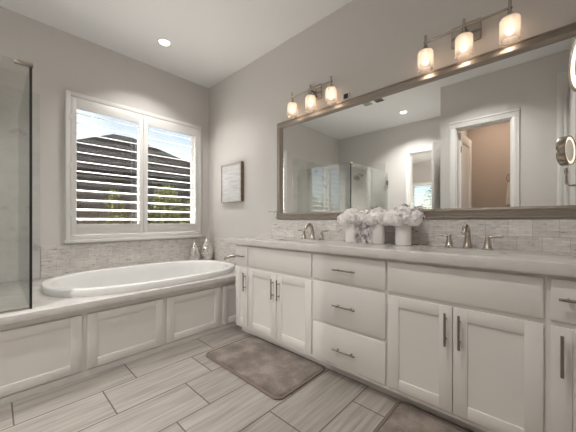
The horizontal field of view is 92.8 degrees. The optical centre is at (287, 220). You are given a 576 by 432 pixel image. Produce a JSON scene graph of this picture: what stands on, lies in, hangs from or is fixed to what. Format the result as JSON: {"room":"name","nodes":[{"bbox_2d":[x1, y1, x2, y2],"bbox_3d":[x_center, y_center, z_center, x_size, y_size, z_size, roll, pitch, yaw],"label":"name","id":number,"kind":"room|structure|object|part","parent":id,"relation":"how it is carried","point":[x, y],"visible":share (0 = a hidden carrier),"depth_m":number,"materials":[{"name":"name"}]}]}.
{"room":"bathroom","nodes":[
{"label":"bathroom","id":0,"kind":"room"},
{"bbox_2d":[0,6,208,277],"bbox_3d":[-2.404,-0.419,2.789,0.140,3.030,3.740,0,0,43],"label":"wall","id":1,"kind":"structure","parent":0,"point":[61,60],"depth_m":2.82,"materials":[{"name":"white paint"}]},
{"bbox_2d":[0,85,39,282],"bbox_3d":[-2.978,-0.332,2.062,0.012,1.786,1.655,0,0,43],"label":"shower wall","id":2,"kind":"structure","parent":1,"relation":"attached to","point":[10,98],"depth_m":2.53,"materials":[{"name":"stone"}]},
{"bbox_2d":[41,238,204,277],"bbox_3d":[-1.782,0.406,3.344,0.012,0.311,1.838,0,0,43],"label":"backsplash","id":3,"kind":"structure","parent":1,"relation":"attached to","point":[56,260],"depth_m":3.09,"materials":[{"name":"tile"}]},
{"bbox_2d":[64,90,201,243],"bbox_3d":[-1.804,-0.548,3.394,0.192,1.563,1.527,0,0,43],"label":"window","id":4,"kind":"structure","parent":1,"relation":"in","point":[69,238],"depth_m":3.14,"materials":[{"name":"white wood"}]},
{"bbox_2d":[69,96,142,234],"bbox_3d":[-2.005,-0.565,3.076,0.110,1.431,0.710,0,0,43],"label":"plantation shutter","id":5,"kind":"object","parent":4,"relation":"attached to","point":[76,103],"visible":1,"depth_m":3.02,"materials":[{"name":"white wood"}]},
{"bbox_3d":[-1.753,0.217,3.346,0.052,0.034,1.527,0,0,43],"label":"sill","id":6,"kind":"part","parent":4,"relation":"part of","materials":[{"name":"white wood"}]},
{"bbox_3d":[-1.823,-0.565,3.412,0.140,1.420,1.445,0,0,43],"label":"sash","id":7,"kind":"part","parent":4,"relation":"part of","materials":[{"name":"white wood"}]},
{"bbox_2d":[143,115,199,232],"bbox_3d":[-1.510,-0.565,3.607,0.110,1.431,0.736,0,0,43],"label":"plantation shutter","id":8,"kind":"object","parent":4,"relation":"attached to","point":[147,121],"visible":1,"depth_m":3.54,"materials":[{"name":"white wood"}]},
{"bbox_2d":[0,0,351,87],"bbox_3d":[-2.362,-1.984,-0.040,4.060,0.100,7.820,0,0,43],"label":"ceiling","id":9,"kind":"structure","parent":0,"point":[211,40],"depth_m":2.71,"materials":[{"name":"white paint"}]},
{"bbox_2d":[157,38,170,45],"bbox_3d":[-1.340,-1.930,2.974,0.136,0.008,0.136,0,0,43],"label":"recessed light","id":10,"kind":"object","parent":9,"relation":"in","point":[165,42],"visible":1,"depth_m":2.97,"materials":[{"name":"white plastic"}]},
{"bbox_2d":[0,325,400,431],"bbox_3d":[-2.362,1.145,-0.040,4.060,0.100,7.820,0,0,43],"label":"floor","id":11,"kind":"structure","parent":0,"point":[179,388],"depth_m":1.64,"materials":[{"name":"grey tile"}]},
{"bbox_2d":[0,259,236,405],"bbox_3d":[-1.625,0.829,2.575,1.290,0.533,2.750,0,0,43],"label":"tub deck","id":12,"kind":"object","parent":11,"relation":"on","point":[59,341],"visible":0.76,"depth_m":1.98,"materials":[{"name":"wood"}]},
{"bbox_2d":[0,58,32,313],"bbox_3d":[-2.564,0.037,1.594,1.230,2.076,1.510,0,0,43],"label":"shower enclosure","id":13,"kind":"object","parent":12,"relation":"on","point":[25,110],"visible":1,"depth_m":1.91,"materials":[{"name":"clear glass"}]},
{"bbox_3d":[-2.075,-0.216,2.154,1.182,1.556,0.010,0,0,43],"label":"panel","id":14,"kind":"part","parent":13,"relation":"part of","materials":[{"name":"clear glass"}]},
{"bbox_3d":[-1.615,0.850,1.704,0.014,0.388,0.540,0,0,43],"label":"panel","id":15,"kind":"part","parent":12,"relation":"part of","materials":[{"name":"white paint"}]},
{"bbox_3d":[-1.231,0.850,2.115,0.014,0.388,0.525,0,0,43],"label":"panel","id":16,"kind":"part","parent":12,"relation":"part of","materials":[{"name":"white paint"}]},
{"bbox_2d":[41,260,233,296],"bbox_3d":[-1.353,0.731,2.769,1.056,0.450,1.690,0,0,43],"label":"bathtub","id":17,"kind":"object","parent":12,"relation":"in","point":[124,279],"visible":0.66,"depth_m":2.76,"materials":[{"name":"white ceramic"}]},
{"bbox_3d":[-0.853,0.850,2.521,0.014,0.388,0.525,0,0,43],"label":"panel","id":18,"kind":"part","parent":12,"relation":"part of","materials":[{"name":"white paint"}]},
{"bbox_2d":[188,240,199,259],"bbox_3d":[-1.273,0.417,3.730,0.152,0.291,0.152,0,0,43],"label":"vase","id":19,"kind":"object","parent":12,"relation":"on","point":[194,252],"visible":0.9,"depth_m":3.68,"materials":[{"name":"silver metal"}]},
{"bbox_2d":[200,235,213,259],"bbox_3d":[-1.141,0.384,3.850,0.184,0.357,0.184,0,0,43],"label":"vase","id":20,"kind":"object","parent":12,"relation":"on","point":[206,250],"visible":0.94,"depth_m":3.79,"materials":[{"name":"silver metal"}]},
{"bbox_3d":[-0.471,0.850,2.931,0.014,0.388,0.535,0,0,43],"label":"panel","id":21,"kind":"part","parent":12,"relation":"part of","materials":[{"name":"white paint"}]},
{"bbox_2d":[234,244,254,335],"bbox_3d":[-0.272,0.661,2.795,0.195,0.868,0.579,0,0,43],"label":"vanity cabinet","id":22,"kind":"object","parent":11,"relation":"on","point":[242,267],"visible":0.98,"depth_m":2.61,"materials":[{"name":"white paint"}]},
{"bbox_3d":[-0.440,0.333,2.612,0.181,0.175,0.010,0,0,43],"label":"drawer","id":23,"kind":"part","parent":22,"relation":"part of","materials":[{"name":"white paint"}]},
{"bbox_3d":[-0.440,0.718,2.612,0.181,0.545,0.010,0,0,43],"label":"door","id":24,"kind":"part","parent":22,"relation":"part of","materials":[{"name":"white paint"}]},
{"bbox_3d":[-0.408,0.571,2.551,0.011,0.170,0.036,0,0,43],"label":"handle","id":25,"kind":"part","parent":22,"relation":"part of","materials":[{"name":"silver metal"}]},
{"bbox_2d":[229,236,575,277],"bbox_3d":[0.517,0.202,2.066,2.482,0.052,0.572,0,0,43],"label":"countertop","id":26,"kind":"structure","parent":22,"relation":"on","point":[526,261],"depth_m":1.54,"materials":[{"name":"stone"}]},
{"bbox_2d":[298,223,328,239],"bbox_3d":[0.202,0.099,2.570,0.364,0.153,0.146,0,0,43],"label":"widespread faucet","id":27,"kind":"object","parent":26,"relation":"on","point":[312,235],"visible":0.98,"depth_m":2.58,"materials":[{"name":"silver metal"}]},
{"bbox_3d":[0.155,0.135,2.672,0.054,0.082,0.054,0,0,43],"label":"handle","id":28,"kind":"part","parent":27,"relation":"part of","materials":[{"name":"silver metal"}]},
{"bbox_3d":[0.202,0.099,2.570,0.060,0.153,0.146,0,0,43],"label":"spout","id":29,"kind":"part","parent":27,"relation":"part of","materials":[{"name":"silver metal"}]},
{"bbox_3d":[0.307,0.135,2.530,0.054,0.082,0.054,0,0,43],"label":"handle","id":30,"kind":"part","parent":27,"relation":"part of","materials":[{"name":"silver metal"}]},
{"bbox_2d":[345,223,358,242],"bbox_3d":[0.520,0.083,2.229,0.106,0.186,0.106,0,0,43],"label":"vase","id":31,"kind":"object","parent":26,"relation":"on","point":[350,236],"visible":0.54,"depth_m":2.18,"materials":[{"name":"white ceramic"}]},
{"bbox_2d":[337,208,364,242],"bbox_3d":[0.522,0.033,2.234,0.257,0.279,0.227,0,0,23],"label":"flower bouquet","id":32,"kind":"object","parent":31,"relation":"in","point":[351,215],"visible":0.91,"depth_m":2.16,"materials":[{"name":"white plant"}]},
{"bbox_2d":[370,223,384,243],"bbox_3d":[0.679,0.083,2.080,0.106,0.186,0.106,0,0,43],"label":"vase","id":33,"kind":"object","parent":26,"relation":"on","point":[378,232],"visible":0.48,"depth_m":2.03,"materials":[{"name":"white ceramic"}]},
{"bbox_2d":[361,206,387,243],"bbox_3d":[0.680,0.032,2.088,0.244,0.281,0.222,0,0,8],"label":"flower bouquet","id":34,"kind":"object","parent":33,"relation":"in","point":[371,218],"visible":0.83,"depth_m":2.03,"materials":[{"name":"white plant"}]},
{"bbox_2d":[395,223,410,245],"bbox_3d":[0.818,0.083,1.951,0.106,0.186,0.106,0,0,43],"label":"vase","id":35,"kind":"object","parent":26,"relation":"on","point":[402,233],"visible":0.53,"depth_m":1.91,"materials":[{"name":"white ceramic"}]},
{"bbox_2d":[385,203,424,225],"bbox_3d":[0.820,0.013,1.965,0.261,0.266,0.251,0,0,7],"label":"flower bouquet","id":36,"kind":"object","parent":35,"relation":"in","point":[401,214],"visible":0.98,"depth_m":1.88,"materials":[{"name":"white plant"}]},
{"bbox_2d":[436,224,503,249],"bbox_3d":[1.116,0.099,1.717,0.364,0.153,0.146,0,0,43],"label":"widespread faucet","id":37,"kind":"object","parent":26,"relation":"on","point":[467,243],"visible":1,"depth_m":1.73,"materials":[{"name":"silver metal"}]},
{"bbox_3d":[1.069,0.135,1.820,0.054,0.082,0.054,0,0,43],"label":"handle","id":38,"kind":"part","parent":37,"relation":"part of","materials":[{"name":"silver metal"}]},
{"bbox_3d":[1.116,0.099,1.717,0.060,0.153,0.146,0,0,43],"label":"spout","id":39,"kind":"part","parent":37,"relation":"part of","materials":[{"name":"silver metal"}]},
{"bbox_3d":[1.221,0.135,1.678,0.054,0.082,0.054,0,0,43],"label":"handle","id":40,"kind":"part","parent":37,"relation":"part of","materials":[{"name":"silver metal"}]},
{"bbox_3d":[1.248,0.100,1.653,0.083,0.026,0.019,0,0,43],"label":"lever","id":41,"kind":"part","parent":37,"relation":"part of","materials":[{"name":"silver metal"}]},
{"bbox_2d":[206,335,324,399],"bbox_3d":[-0.198,1.087,2.131,0.865,0.016,0.517,0,0,43],"label":"bath rug","id":42,"kind":"object","parent":11,"relation":"on","point":[276,371],"visible":1,"depth_m":2.04,"materials":[{"name":"grey fabric"}]},
{"bbox_2d":[248,246,318,363],"bbox_3d":[0.076,0.661,2.471,0.754,0.868,0.579,0,0,43],"label":"vanity cabinet","id":43,"kind":"object","parent":11,"relation":"on","point":[280,281],"visible":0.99,"depth_m":2.25,"materials":[{"name":"white paint"}]},
{"bbox_3d":[-0.230,0.718,2.416,0.365,0.545,0.010,0,0,43],"label":"door","id":44,"kind":"part","parent":43,"relation":"part of","materials":[{"name":"white paint"}]},
{"bbox_3d":[-0.134,0.574,2.296,0.011,0.170,0.036,0,0,43],"label":"handle","id":45,"kind":"part","parent":43,"relation":"part of","materials":[{"name":"silver metal"}]},
{"bbox_3d":[0.042,0.718,2.163,0.369,0.545,0.010,0,0,43],"label":"door","id":46,"kind":"part","parent":43,"relation":"part of","materials":[{"name":"white paint"}]},
{"bbox_2d":[313,252,391,396],"bbox_3d":[0.558,0.661,2.021,0.564,0.868,0.579,0,0,43],"label":"vanity cabinet","id":47,"kind":"object","parent":11,"relation":"on","point":[350,293],"visible":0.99,"depth_m":1.80,"materials":[{"name":"white paint"}]},
{"bbox_3d":[0.370,0.878,1.825,0.170,0.011,0.036,0,0,43],"label":"handle","id":48,"kind":"part","parent":47,"relation":"part of","materials":[{"name":"silver metal"}]},
{"bbox_3d":[0.370,0.581,1.825,0.170,0.011,0.036,0,0,43],"label":"handle","id":49,"kind":"part","parent":47,"relation":"part of","materials":[{"name":"silver metal"}]},
{"bbox_3d":[0.370,0.336,1.825,0.170,0.011,0.036,0,0,43],"label":"handle","id":50,"kind":"part","parent":47,"relation":"part of","materials":[{"name":"silver metal"}]},
{"bbox_3d":[0.388,0.864,1.839,0.549,0.253,0.010,0,0,43],"label":"drawer","id":51,"kind":"part","parent":47,"relation":"part of","materials":[{"name":"white paint"}]},
{"bbox_3d":[0.388,0.579,1.839,0.549,0.277,0.010,0,0,43],"label":"drawer","id":52,"kind":"part","parent":47,"relation":"part of","materials":[{"name":"white paint"}]},
{"bbox_3d":[0.388,0.333,1.839,0.549,0.175,0.010,0,0,43],"label":"drawer","id":53,"kind":"part","parent":47,"relation":"part of","materials":[{"name":"white paint"}]},
{"bbox_2d":[373,401,472,431],"bbox_3d":[0.803,1.087,1.187,0.845,0.016,0.532,0,0,43],"label":"bath rug","id":54,"kind":"object","parent":11,"relation":"on","point":[403,416],"visible":1,"depth_m":1.47,"materials":[{"name":"grey fabric"}]},
{"bbox_2d":[388,259,546,431],"bbox_3d":[1.020,0.661,1.591,0.698,0.868,0.579,0,0,43],"label":"vanity cabinet","id":55,"kind":"object","parent":11,"relation":"on","point":[467,346],"visible":1,"depth_m":1.36,"materials":[{"name":"white paint"}]},
{"bbox_3d":[0.724,0.718,1.526,0.335,0.545,0.010,0,0,43],"label":"door","id":56,"kind":"part","parent":55,"relation":"part of","materials":[{"name":"white paint"}]},
{"bbox_3d":[0.811,0.560,1.415,0.011,0.170,0.036,0,0,43],"label":"handle","id":57,"kind":"part","parent":55,"relation":"part of","materials":[{"name":"silver metal"}]},
{"bbox_3d":[0.856,0.560,1.372,0.011,0.170,0.036,0,0,43],"label":"handle","id":58,"kind":"part","parent":55,"relation":"part of","materials":[{"name":"silver metal"}]},
{"bbox_3d":[0.974,0.718,1.294,0.339,0.545,0.010,0,0,43],"label":"door","id":59,"kind":"part","parent":55,"relation":"part of","materials":[{"name":"white paint"}]},
{"bbox_2d":[547,275,575,431],"bbox_3d":[1.348,0.661,1.284,0.200,0.868,0.579,0,0,43],"label":"vanity cabinet","id":60,"kind":"object","parent":11,"relation":"on","point":[561,290],"visible":1,"depth_m":1.14,"materials":[{"name":"white paint"}]},
{"bbox_3d":[1.123,0.555,1.123,0.011,0.170,0.036,0,0,43],"label":"handle","id":61,"kind":"part","parent":60,"relation":"part of","materials":[{"name":"silver metal"}]},
{"bbox_3d":[1.180,0.333,1.101,0.180,0.175,0.010,0,0,43],"label":"drawer","id":62,"kind":"part","parent":60,"relation":"part of","materials":[{"name":"white paint"}]},
{"bbox_3d":[1.180,0.718,1.101,0.180,0.545,0.010,0,0,43],"label":"door","id":63,"kind":"part","parent":60,"relation":"part of","materials":[{"name":"white paint"}]},
{"bbox_3d":[1.170,0.324,1.079,0.150,0.011,0.036,0,0,43],"label":"handle","id":64,"kind":"part","parent":60,"relation":"part of","materials":[{"name":"silver metal"}]},
{"bbox_2d":[209,0,575,238],"bbox_3d":[0.315,-0.419,2.728,3.920,3.030,0.120,0,0,43],"label":"wall","id":65,"kind":"structure","parent":0,"point":[365,46],"depth_m":2.62,"materials":[{"name":"white paint"}]},
{"bbox_2d":[209,238,235,263],"bbox_3d":[-0.669,0.406,3.555,1.328,0.311,0.012,0,0,43],"label":"backsplash","id":66,"kind":"structure","parent":65,"relation":"attached to","point":[222,248],"depth_m":3.76,"materials":[{"name":"tile"}]},
{"bbox_2d":[221,161,243,202],"bbox_3d":[-0.735,-0.491,3.591,0.439,0.505,0.050,0,0,43],"label":"framed print","id":67,"kind":"object","parent":65,"relation":"attached to","point":[232,174],"visible":1,"depth_m":3.56,"materials":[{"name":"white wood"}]},
{"bbox_2d":[287,76,336,115],"bbox_3d":[0.223,-1.184,2.646,0.574,0.251,0.124,0,0,43],"label":"vanity light","id":68,"kind":"object","parent":65,"relation":"attached to","point":[314,93],"visible":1,"depth_m":2.62,"materials":[{"name":"white glass"}]},
{"bbox_3d":[0.042,-1.126,2.798,0.100,0.134,0.100,0,0,43],"label":"lamp shade","id":69,"kind":"part","parent":68,"relation":"part of","materials":[{"name":"white glass"}]},
{"bbox_3d":[0.215,-1.126,2.637,0.100,0.134,0.100,0,0,43],"label":"lamp shade","id":70,"kind":"part","parent":68,"relation":"part of","materials":[{"name":"white glass"}]},
{"bbox_3d":[0.259,-1.240,2.683,0.170,0.140,0.022,0,0,43],"label":"wall plate","id":71,"kind":"part","parent":68,"relation":"part of","materials":[{"name":"silver metal"}]},
{"bbox_3d":[0.388,-1.126,2.475,0.100,0.134,0.100,0,0,43],"label":"lamp shade","id":72,"kind":"part","parent":68,"relation":"part of","materials":[{"name":"white glass"}]},
{"bbox_2d":[343,92,349,100],"bbox_3d":[0.516,-1.104,2.443,0.066,0.065,0.022,0,0,43],"label":"wall sensor","id":73,"kind":"object","parent":65,"relation":"attached to","point":[346,96],"visible":0.99,"depth_m":2.43,"materials":[{"name":"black plastic"}]},
{"bbox_2d":[271,219,575,252],"bbox_3d":[0.716,0.085,2.264,2.460,0.182,0.012,0,0,43],"label":"backsplash","id":74,"kind":"structure","parent":65,"relation":"attached to","point":[550,235],"depth_m":1.76,"materials":[{"name":"tile"}]},
{"bbox_2d":[277,22,575,218],"bbox_3d":[0.736,-0.540,2.226,2.351,1.054,0.040,0,0,43],"label":"wall mirror","id":75,"kind":"object","parent":65,"relation":"attached to","point":[491,134],"visible":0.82,"depth_m":1.87,"materials":[{"name":"beige mirror"}]},
{"bbox_2d":[418,0,520,69],"bbox_3d":[1.147,-1.184,1.784,0.564,0.251,0.124,0,0,43],"label":"vanity light","id":76,"kind":"object","parent":65,"relation":"attached to","point":[463,36],"visible":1,"depth_m":1.76,"materials":[{"name":"white glass"}]},
{"bbox_3d":[0.969,-1.126,1.934,0.100,0.134,0.100,0,0,43],"label":"lamp shade","id":77,"kind":"part","parent":76,"relation":"part of","materials":[{"name":"white glass"}]},
{"bbox_3d":[0.969,-1.248,1.934,0.058,0.111,0.058,0,0,43],"label":"stem","id":78,"kind":"part","parent":76,"relation":"part of","materials":[{"name":"silver metal"}]},
{"bbox_3d":[1.139,-1.126,1.775,0.100,0.134,0.100,0,0,43],"label":"lamp shade","id":79,"kind":"part","parent":76,"relation":"part of","materials":[{"name":"white glass"}]},
{"bbox_3d":[1.139,-1.248,1.775,0.058,0.111,0.058,0,0,43],"label":"stem","id":80,"kind":"part","parent":76,"relation":"part of","materials":[{"name":"silver metal"}]},
{"bbox_3d":[1.182,-1.240,1.822,0.170,0.140,0.022,0,0,43],"label":"wall plate","id":81,"kind":"part","parent":76,"relation":"part of","materials":[{"name":"silver metal"}]},
{"bbox_3d":[1.308,-1.248,1.617,0.058,0.111,0.058,0,0,43],"label":"stem","id":82,"kind":"part","parent":76,"relation":"part of","materials":[{"name":"silver metal"}]},
{"bbox_3d":[1.308,-1.126,1.617,0.100,0.134,0.100,0,0,43],"label":"lamp shade","id":83,"kind":"part","parent":76,"relation":"part of","materials":[{"name":"white glass"}]},
{"bbox_3d":[-0.962,-0.419,-1.427,0.120,3.030,7.700,0,0,43],"label":"wall","id":84,"kind":"structure","parent":0,"visible":0},
{"bbox_2d":[568,39,575,91],"bbox_3d":[1.016,-0.409,0.859,0.127,0.465,0.224,0,0,24],"label":"makeup mirror","id":85,"kind":"object","parent":84,"relation":"attached to","point":[572,60],"visible":1,"depth_m":0.96,"materials":[{"name":"silver metal"}]},
{"label":"outside","id":86,"kind":"structure","parent":0,"visible":0},
{"bbox_3d":[-10.718,1.345,12.934,25.860,0.200,32.000,0,0,43],"label":"ground","id":87,"kind":"structure","parent":86,"visible":0},
{"bbox_2d":[104,190,128,223],"bbox_3d":[-2.938,0.358,4.642,0.457,1.777,0.500,0,0,-21],"label":"shrub","id":88,"kind":"object","parent":87,"relation":"on","point":[109,198],"visible":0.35,"depth_m":4.66,"materials":[{"name":"green plant"}]},
{"bbox_3d":[-2.951,0.458,4.665,0.318,1.577,0.277,0,0,43],"label":"stem","id":89,"kind":"part","parent":88,"relation":"part of","materials":[{"name":"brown plant"}]},
{"bbox_2d":[77,134,189,210],"bbox_3d":[-6.626,-0.970,10.622,7.000,4.430,7.000,0,0,43],"label":"neighbor house","id":90,"kind":"structure","parent":87,"relation":"on","point":[85,148],"depth_m":8.30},
{"bbox_2d":[77,189,189,223],"bbox_3d":[-3.051,0.321,5.848,0.100,1.850,7.353,0,0,43],"label":"fence","id":91,"kind":"object","parent":87,"relation":"on","point":[80,214],"visible":0.05,"depth_m":5.41,"materials":[{"name":"wood"}]},
{"bbox_3d":[-3.000,-0.369,5.874,0.060,0.390,6.800,0,0,43],"label":"rail","id":92,"kind":"part","parent":91,"relation":"part of","materials":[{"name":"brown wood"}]},
{"bbox_3d":[-2.745,0.321,6.176,0.100,1.850,0.090,0,0,43],"label":"post","id":93,"kind":"part","parent":91,"relation":"part of","materials":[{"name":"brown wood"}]},
{"bbox_2d":[148,184,186,223],"bbox_3d":[-2.507,0.247,5.666,0.870,2.001,0.839,0,0,43],"label":"shrub","id":94,"kind":"object","parent":87,"relation":"on","point":[157,200],"visible":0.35,"depth_m":5.58,"materials":[{"name":"green plant"}]},
{"bbox_3d":[-2.505,0.369,5.657,0.570,1.758,0.496,0,0,43],"label":"stem","id":95,"kind":"part","parent":94,"relation":"part of","materials":[{"name":"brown plant"}]},
{"bbox_2d":[184,200,189,222],"bbox_3d":[-1.936,0.159,6.319,0.873,2.176,0.820,0,0,43],"label":"shrub","id":96,"kind":"object","parent":87,"relation":"on","point":[188,200],"visible":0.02,"depth_m":6.22,"materials":[{"name":"green plant"}]}
]}

